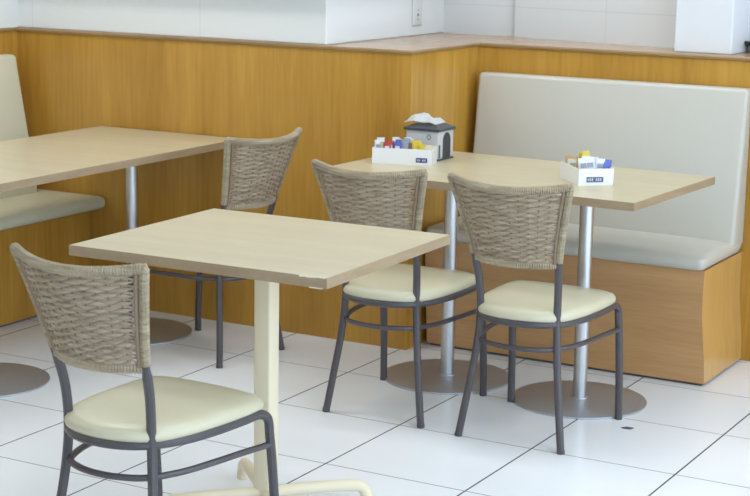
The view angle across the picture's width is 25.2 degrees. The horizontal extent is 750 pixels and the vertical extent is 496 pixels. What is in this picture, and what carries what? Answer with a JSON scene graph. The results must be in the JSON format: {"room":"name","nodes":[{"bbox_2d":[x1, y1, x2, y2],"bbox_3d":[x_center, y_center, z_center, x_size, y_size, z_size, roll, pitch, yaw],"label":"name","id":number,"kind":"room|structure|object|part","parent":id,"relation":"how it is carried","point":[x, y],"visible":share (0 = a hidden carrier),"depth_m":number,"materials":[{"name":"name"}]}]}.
{"room":"eatery","nodes":[
{"label":"eatery","id":0,"kind":"room"},
{"bbox_2d":[0,0,17,27],"bbox_3d":[-3.618,-1.292,3.754,0.296,1.929,7.980,7,13,29],"label":"wall","id":1,"kind":"structure","parent":0,"point":[8,8],"depth_m":7.23,"materials":[{"name":"white paint"}]},
{"bbox_2d":[0,27,15,31],"bbox_3d":[-3.635,-0.335,3.928,0.308,0.016,7.960,7,13,29],"label":"trim","id":2,"kind":"structure","parent":1,"relation":"attached to","point":[12,28],"depth_m":7.22,"materials":[{"name":"brown wood"}]},
{"bbox_2d":[0,31,17,69],"bbox_3d":[-3.418,0.165,4.444,0.300,1.155,8.900,7,13,29],"label":"wood paneling","id":3,"kind":"structure","parent":1,"relation":"attached to","point":[8,40],"depth_m":7.25,"materials":[{"name":"brown wood"}]},
{"bbox_2d":[17,0,443,44],"bbox_3d":[-0.653,-1.942,7.364,1.840,1.929,1.320,7,13,29],"label":"wall","id":4,"kind":"structure","parent":0,"point":[319,22],"depth_m":6.84,"materials":[{"name":"white paint"}]},
{"bbox_2d":[17,31,477,349],"bbox_3d":[-0.442,-0.361,7.411,1.944,1.155,1.132,7,13,29],"label":"wood paneling","id":5,"kind":"structure","parent":4,"relation":"attached to","point":[341,102],"depth_m":6.82,"materials":[{"name":"brown wood"}]},
{"bbox_2d":[16,27,519,54],"bbox_3d":[-0.561,-0.951,7.366,2.252,0.016,1.140,7,13,29],"label":"trim","id":6,"kind":"structure","parent":4,"relation":"attached to","point":[418,44],"depth_m":6.77,"materials":[{"name":"brown wood"}]},
{"bbox_2d":[412,0,421,25],"bbox_3d":[0.181,-1.018,7.159,0.009,0.135,0.084,7,13,29],"label":"wall socket","id":7,"kind":"object","parent":4,"relation":"attached to","point":[416,4],"visible":1,"depth_m":7.15,"materials":[{"name":"beige plastic"}]},
{"bbox_2d":[0,305,749,495],"bbox_3d":[-0.082,1.129,3.069,7.600,0.100,9.500,7,13,29],"label":"floor","id":8,"kind":"structure","parent":0,"point":[687,439],"depth_m":5.48,"materials":[{"name":"white tile"}]},
{"bbox_2d":[0,54,104,326],"bbox_3d":[-1.909,-0.124,6.307,0.483,1.062,2.264,7,13,29],"label":"bench","id":9,"kind":"object","parent":8,"relation":"on","point":[44,223],"visible":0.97,"depth_m":7.02,"materials":[{"name":"brown wood"}]},
{"bbox_2d":[0,54,37,198],"bbox_3d":[-2.054,-0.356,6.308,0.172,0.612,2.176,7,13,29],"label":"backrest cushion","id":10,"kind":"object","parent":9,"relation":"on","point":[13,125],"depth_m":7.14,"materials":[{"name":"beige leather"}]},
{"bbox_2d":[0,189,104,230],"bbox_3d":[-1.895,-0.042,6.320,0.454,0.055,2.254,7,13,29],"label":"seat cushion","id":11,"kind":"object","parent":9,"relation":"on","point":[19,208],"depth_m":6.98,"materials":[{"name":"beige leather"}]},
{"bbox_2d":[0,126,235,397],"bbox_3d":[-1.221,0.020,6.380,0.712,0.776,1.505,7,12,28],"label":"pedestal table","id":12,"kind":"object","parent":8,"relation":"on","point":[48,158],"visible":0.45,"depth_m":6.38,"materials":[{"name":"brown wood"}]},
{"bbox_3d":[-1.410,0.471,6.030,0.472,0.017,0.472,7,12,28],"label":"plate","id":13,"kind":"part","parent":12,"relation":"part of","materials":[{"name":"metal"}]},
{"bbox_3d":[-0.971,-0.029,6.709,0.049,0.739,0.049,7,12,28],"label":"post","id":14,"kind":"part","parent":12,"relation":"part of","materials":[{"name":"silver metal"}]},
{"bbox_3d":[-0.977,0.333,6.780,0.472,0.017,0.472,7,12,28],"label":"plate","id":15,"kind":"part","parent":12,"relation":"part of","materials":[{"name":"metal"}]},
{"bbox_2d":[10,243,278,495],"bbox_3d":[-0.577,0.406,4.188,0.429,0.880,0.603,8,13,32],"label":"wicker chair","id":16,"kind":"object","parent":8,"relation":"on","point":[150,413],"visible":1,"depth_m":4.02,"materials":[{"name":"beige wicker"}]},
{"bbox_3d":[-0.816,0.417,4.133,0.145,0.871,0.045,-3,12,-18],"label":"leg","id":17,"kind":"part","parent":16,"relation":"part of","materials":[{"name":"grey metal"}]},
{"bbox_3d":[-0.694,0.149,3.943,0.406,0.260,0.129,8,13,32],"label":"backrest","id":18,"kind":"part","parent":16,"relation":"part of","materials":[{"name":"wicker"}]},
{"bbox_3d":[-0.528,0.458,3.951,0.045,0.871,0.145,0,11,-6],"label":"leg","id":19,"kind":"part","parent":16,"relation":"part of","materials":[{"name":"grey metal"}]},
{"bbox_3d":[-0.596,0.601,4.571,0.026,0.347,0.050,5,12,18],"label":"leg","id":20,"kind":"part","parent":16,"relation":"part of","materials":[{"name":"grey metal"}]},
{"bbox_3d":[-0.552,0.403,4.224,0.394,0.044,0.476,8,13,32],"label":"seat","id":21,"kind":"part","parent":16,"relation":"part of","materials":[{"name":"beige leather"}]},
{"bbox_3d":[-0.265,0.647,4.361,0.050,0.347,0.026,-9,15,-42],"label":"leg","id":22,"kind":"part","parent":16,"relation":"part of","materials":[{"name":"grey metal"}]},
{"bbox_2d":[125,127,301,367],"bbox_3d":[-0.604,-0.029,6.423,0.603,0.880,0.429,9,14,36],"label":"wicker chair","id":23,"kind":"object","parent":8,"relation":"on","point":[280,150],"visible":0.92,"depth_m":6.22,"materials":[{"name":"beige wicker"}]},
{"bbox_3d":[-0.947,0.224,6.481,0.050,0.347,0.026,6,12,22],"label":"leg","id":24,"kind":"part","parent":23,"relation":"part of","materials":[{"name":"grey metal"}]},
{"bbox_3d":[-0.711,0.167,6.791,0.026,0.347,0.050,-8,14,-39],"label":"leg","id":25,"kind":"part","parent":23,"relation":"part of","materials":[{"name":"grey metal"}]},
{"bbox_3d":[-0.564,0.022,6.186,0.045,0.871,0.145,-2,11,-15],"label":"leg","id":26,"kind":"part","parent":23,"relation":"part of","materials":[{"name":"grey metal"}]},
{"bbox_3d":[-0.417,-0.292,6.235,0.129,0.260,0.406,9,14,36],"label":"backrest","id":27,"kind":"part","parent":23,"relation":"part of","materials":[{"name":"wicker"}]},
{"bbox_3d":[-0.359,-0.026,6.456,0.145,0.871,0.045,1,11,-2],"label":"leg","id":28,"kind":"part","parent":23,"relation":"part of","materials":[{"name":"grey metal"}]},
{"bbox_2d":[69,208,449,495],"bbox_3d":[-0.314,0.357,4.722,0.802,0.777,0.708,7,12,27],"label":"square table","id":29,"kind":"object","parent":8,"relation":"on","point":[266,249],"visible":0.94,"depth_m":4.62,"materials":[{"name":"brown wood"}]},
{"bbox_3d":[-0.303,0.359,4.676,0.053,0.702,0.053,7,12,27],"label":"post","id":30,"kind":"part","parent":29,"relation":"part of","materials":[{"name":"beige metal"}]},
{"bbox_2d":[311,159,486,427],"bbox_3d":[0.079,0.120,5.717,0.429,0.880,0.603,7,12,27],"label":"wicker chair","id":31,"kind":"object","parent":8,"relation":"on","point":[415,286],"visible":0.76,"depth_m":5.55,"materials":[{"name":"beige wicker"}]},
{"bbox_3d":[-0.154,0.135,5.643,0.145,0.871,0.045,-4,12,-23],"label":"leg","id":32,"kind":"part","parent":31,"relation":"part of","materials":[{"name":"grey metal"}]},
{"bbox_3d":[-0.021,-0.135,5.463,0.406,0.260,0.129,7,12,27],"label":"backrest","id":33,"kind":"part","parent":31,"relation":"part of","materials":[{"name":"wicker"}]},
{"bbox_3d":[0.031,0.315,6.097,0.026,0.347,0.050,4,11,14],"label":"leg","id":34,"kind":"part","parent":31,"relation":"part of","materials":[{"name":"grey metal"}]},
{"bbox_3d":[0.101,0.117,5.756,0.394,0.044,0.476,7,12,27],"label":"seat","id":35,"kind":"part","parent":31,"relation":"part of","materials":[{"name":"beige leather"}]},
{"bbox_3d":[0.148,0.171,5.486,0.045,0.871,0.145,-1,11,-11],"label":"leg","id":36,"kind":"part","parent":31,"relation":"part of","materials":[{"name":"grey metal"}]},
{"bbox_3d":[0.379,0.356,5.917,0.026,0.347,0.050,11,15,41],"label":"leg","id":37,"kind":"part","parent":31,"relation":"part of","materials":[{"name":"grey metal"}]},
{"bbox_2d":[321,151,714,419],"bbox_3d":[0.497,0.111,6.062,1.222,0.776,0.720,8,13,31],"label":"pedestal table","id":38,"kind":"object","parent":8,"relation":"on","point":[633,190],"visible":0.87,"depth_m":5.95,"materials":[{"name":"brown wood"}]},
{"bbox_2d":[372,146,436,165],"bbox_3d":[0.110,-0.344,6.185,0.222,0.058,0.114,3,11,12],"label":"box","id":39,"kind":"object","parent":38,"relation":"on","point":[379,155],"visible":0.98,"depth_m":6.13,"materials":[{"name":"white plastic"}]},
{"bbox_2d":[375,140,381,147],"bbox_3d":[0.012,-0.358,6.167,0.026,0.081,0.011,0,11,0],"label":"sachet","id":40,"kind":"object","parent":39,"relation":"in","point":[377,145],"visible":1,"depth_m":6.16,"materials":[{"name":"white paper"}]},
{"bbox_2d":[383,142,390,147],"bbox_3d":[0.045,-0.353,6.159,0.031,0.076,0.012,1,11,2],"label":"sachet","id":41,"kind":"object","parent":39,"relation":"in","point":[385,144],"visible":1,"depth_m":6.15,"materials":[{"name":"red paper"}]},
{"bbox_2d":[394,141,401,148],"bbox_3d":[0.081,-0.352,6.149,0.035,0.080,0.013,4,11,13],"label":"sachet","id":42,"kind":"object","parent":39,"relation":"in","point":[398,145],"visible":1,"depth_m":6.14,"materials":[{"name":"blue paper"}]},
{"bbox_2d":[401,139,408,148],"bbox_3d":[0.106,-0.355,6.148,0.036,0.087,0.010,4,11,13],"label":"sachet","id":43,"kind":"object","parent":39,"relation":"in","point":[405,143],"visible":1,"depth_m":6.14,"materials":[{"name":"white paper"}]},
{"bbox_2d":[411,141,417,148],"bbox_3d":[0.144,-0.351,6.144,0.033,0.082,0.012,6,12,23],"label":"sachet","id":44,"kind":"object","parent":39,"relation":"in","point":[414,143],"visible":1,"depth_m":6.14,"materials":[{"name":"yellow paper"}]},
{"bbox_2d":[404,122,455,160],"bbox_3d":[0.206,-0.405,6.305,0.150,0.134,0.138,7,13,29],"label":"napkin dispenser","id":45,"kind":"object","parent":38,"relation":"on","point":[440,135],"visible":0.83,"depth_m":6.25,"materials":[{"name":"grey plastic"}]},
{"bbox_2d":[403,113,444,123],"bbox_3d":[0.188,-0.488,6.290,0.133,0.036,0.107,7,13,29],"label":"paper napkin","id":46,"kind":"object","parent":45,"relation":"on","point":[421,117],"visible":1,"depth_m":6.27,"materials":[{"name":"white paper"}]},
{"bbox_3d":[0.207,-0.459,6.295,0.150,0.024,0.138,7,13,29],"label":"lid","id":47,"kind":"part","parent":45,"relation":"part of","materials":[{"name":"grey plastic"}]},
{"bbox_3d":[0.265,0.469,6.188,0.472,0.017,0.472,8,13,31],"label":"plate","id":48,"kind":"part","parent":38,"relation":"part of","materials":[{"name":"metal"}]},
{"bbox_3d":[0.271,0.107,6.118,0.049,0.739,0.049,8,13,31],"label":"post","id":49,"kind":"part","parent":38,"relation":"part of","materials":[{"name":"silver metal"}]},
{"bbox_3d":[0.721,0.530,5.917,0.472,0.017,0.472,8,13,31],"label":"plate","id":50,"kind":"part","parent":38,"relation":"part of","materials":[{"name":"metal"}]},
{"bbox_3d":[0.728,0.168,5.847,0.049,0.739,0.049,8,13,31],"label":"post","id":51,"kind":"part","parent":38,"relation":"part of","materials":[{"name":"silver metal"}]},
{"bbox_2d":[560,161,613,185],"bbox_3d":[0.733,-0.260,5.805,0.125,0.058,0.198,-1,11,-12],"label":"box","id":52,"kind":"object","parent":38,"relation":"on","point":[579,177],"visible":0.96,"depth_m":5.72,"materials":[{"name":"white plastic"}]},
{"bbox_2d":[565,155,569,163],"bbox_3d":[0.676,-0.286,5.869,0.034,0.078,0.012,-1,11,-12],"label":"sachet","id":53,"kind":"object","parent":52,"relation":"in","point":[566,156],"visible":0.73,"depth_m":5.86,"materials":[{"name":"beige paper"}]},
{"bbox_2d":[568,158,576,166],"bbox_3d":[0.683,-0.276,5.833,0.042,0.074,0.011,-3,12,-20],"label":"sachet","id":54,"kind":"object","parent":52,"relation":"in","point":[572,162],"visible":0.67,"depth_m":5.83,"materials":[{"name":"white paper"}]},
{"bbox_2d":[578,157,587,168],"bbox_3d":[0.712,-0.264,5.728,0.042,0.091,0.012,-2,11,-14],"label":"sachet","id":55,"kind":"object","parent":52,"relation":"in","point":[582,162],"visible":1,"depth_m":5.72,"materials":[{"name":"white paper"}]},
{"bbox_2d":[587,157,594,168],"bbox_3d":[0.737,-0.265,5.732,0.042,0.092,0.014,-1,11,-10],"label":"sachet","id":56,"kind":"object","parent":52,"relation":"in","point":[590,163],"visible":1,"depth_m":5.73,"materials":[{"name":"white paper"}]},
{"bbox_2d":[595,158,604,168],"bbox_3d":[0.767,-0.264,5.739,0.041,0.088,0.013,-2,11,-16],"label":"sachet","id":57,"kind":"object","parent":52,"relation":"in","point":[599,162],"visible":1,"depth_m":5.73,"materials":[{"name":"white paper"}]},
{"bbox_2d":[602,161,608,168],"bbox_3d":[0.785,-0.261,5.743,0.037,0.081,0.011,-2,11,-15],"label":"sachet","id":58,"kind":"object","parent":52,"relation":"in","point":[606,163],"visible":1,"depth_m":5.74,"materials":[{"name":"blue paper"}]},
{"bbox_2d":[447,172,622,454],"bbox_3d":[0.520,0.177,5.466,0.429,0.880,0.603,7,12,28],"label":"wicker chair","id":59,"kind":"object","parent":8,"relation":"on","point":[556,305],"visible":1,"depth_m":5.29,"materials":[{"name":"beige wicker"}]},
{"bbox_3d":[0.286,0.191,5.395,0.145,0.871,0.045,-4,12,-22],"label":"leg","id":60,"kind":"part","parent":59,"relation":"part of","materials":[{"name":"grey metal"}]},
{"bbox_3d":[0.417,-0.079,5.214,0.406,0.260,0.129,7,12,28],"label":"backrest","id":61,"kind":"part","parent":59,"relation":"part of","materials":[{"name":"wicker"}]},
{"bbox_3d":[0.477,0.372,5.847,0.026,0.347,0.050,4,11,14],"label":"leg","id":62,"kind":"part","parent":59,"relation":"part of","materials":[{"name":"grey metal"}]},
{"bbox_3d":[0.542,0.174,5.504,0.394,0.044,0.476,7,12,28],"label":"seat","id":63,"kind":"part","parent":59,"relation":"part of","materials":[{"name":"beige leather"}]},
{"bbox_3d":[0.586,0.228,5.233,0.045,0.871,0.145,-1,11,-10],"label":"leg","id":64,"kind":"part","parent":59,"relation":"part of","materials":[{"name":"grey metal"}]},
{"bbox_3d":[0.823,0.414,5.661,0.026,0.347,0.050,11,15,42],"label":"leg","id":65,"kind":"part","parent":59,"relation":"part of","materials":[{"name":"grey metal"}]},
{"bbox_2d":[425,72,749,385],"bbox_3d":[0.806,-0.106,6.473,1.159,1.057,0.482,7,13,29],"label":"bench","id":66,"kind":"object","parent":8,"relation":"on","point":[672,267],"visible":0.7,"depth_m":6.36,"materials":[{"name":"white leather"}]},
{"bbox_2d":[427,214,740,270],"bbox_3d":[0.798,-0.039,6.473,1.135,0.063,0.452,7,13,29],"label":"seat cushion","id":67,"kind":"object","parent":66,"relation":"on","point":[618,244],"depth_m":6.26,"materials":[{"name":"grey leather"}]},
{"bbox_2d":[468,72,749,245],"bbox_3d":[0.897,-0.355,6.569,1.117,0.602,0.137,7,13,29],"label":"backrest cushion","id":68,"kind":"object","parent":66,"relation":"on","point":[703,130],"depth_m":6.46,"materials":[{"name":"grey leather"}]},
{"bbox_2d":[443,0,749,51],"bbox_3d":[3.029,-1.651,6.194,5.760,1.929,1.216,7,13,29],"label":"wall","id":69,"kind":"structure","parent":0,"point":[651,23],"depth_m":7.00,"materials":[{"name":"white tile"}]},
{"bbox_2d":[476,46,749,360],"bbox_3d":[2.952,-0.031,6.018,5.376,1.155,0.806,7,13,29],"label":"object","id":70,"kind":"structure","parent":69,"relation":"attached to","point":[707,72],"depth_m":6.52,"materials":[{"name":"brown wood"}]},
{"bbox_2d":[479,37,749,61],"bbox_3d":[2.963,-0.605,5.901,5.368,0.016,0.814,7,13,29],"label":"trim","id":71,"kind":"structure","parent":69,"relation":"attached to","point":[518,43],"depth_m":6.66,"materials":[{"name":"brown wood"}]},
{"bbox_2d":[674,0,749,54],"bbox_3d":[1.520,-1.774,6.693,0.230,1.929,0.998,7,13,29],"label":"wall pillar","id":72,"kind":"structure","parent":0,"point":[702,26],"depth_m":6.43,"materials":[{"name":"white paint"}]}
]}

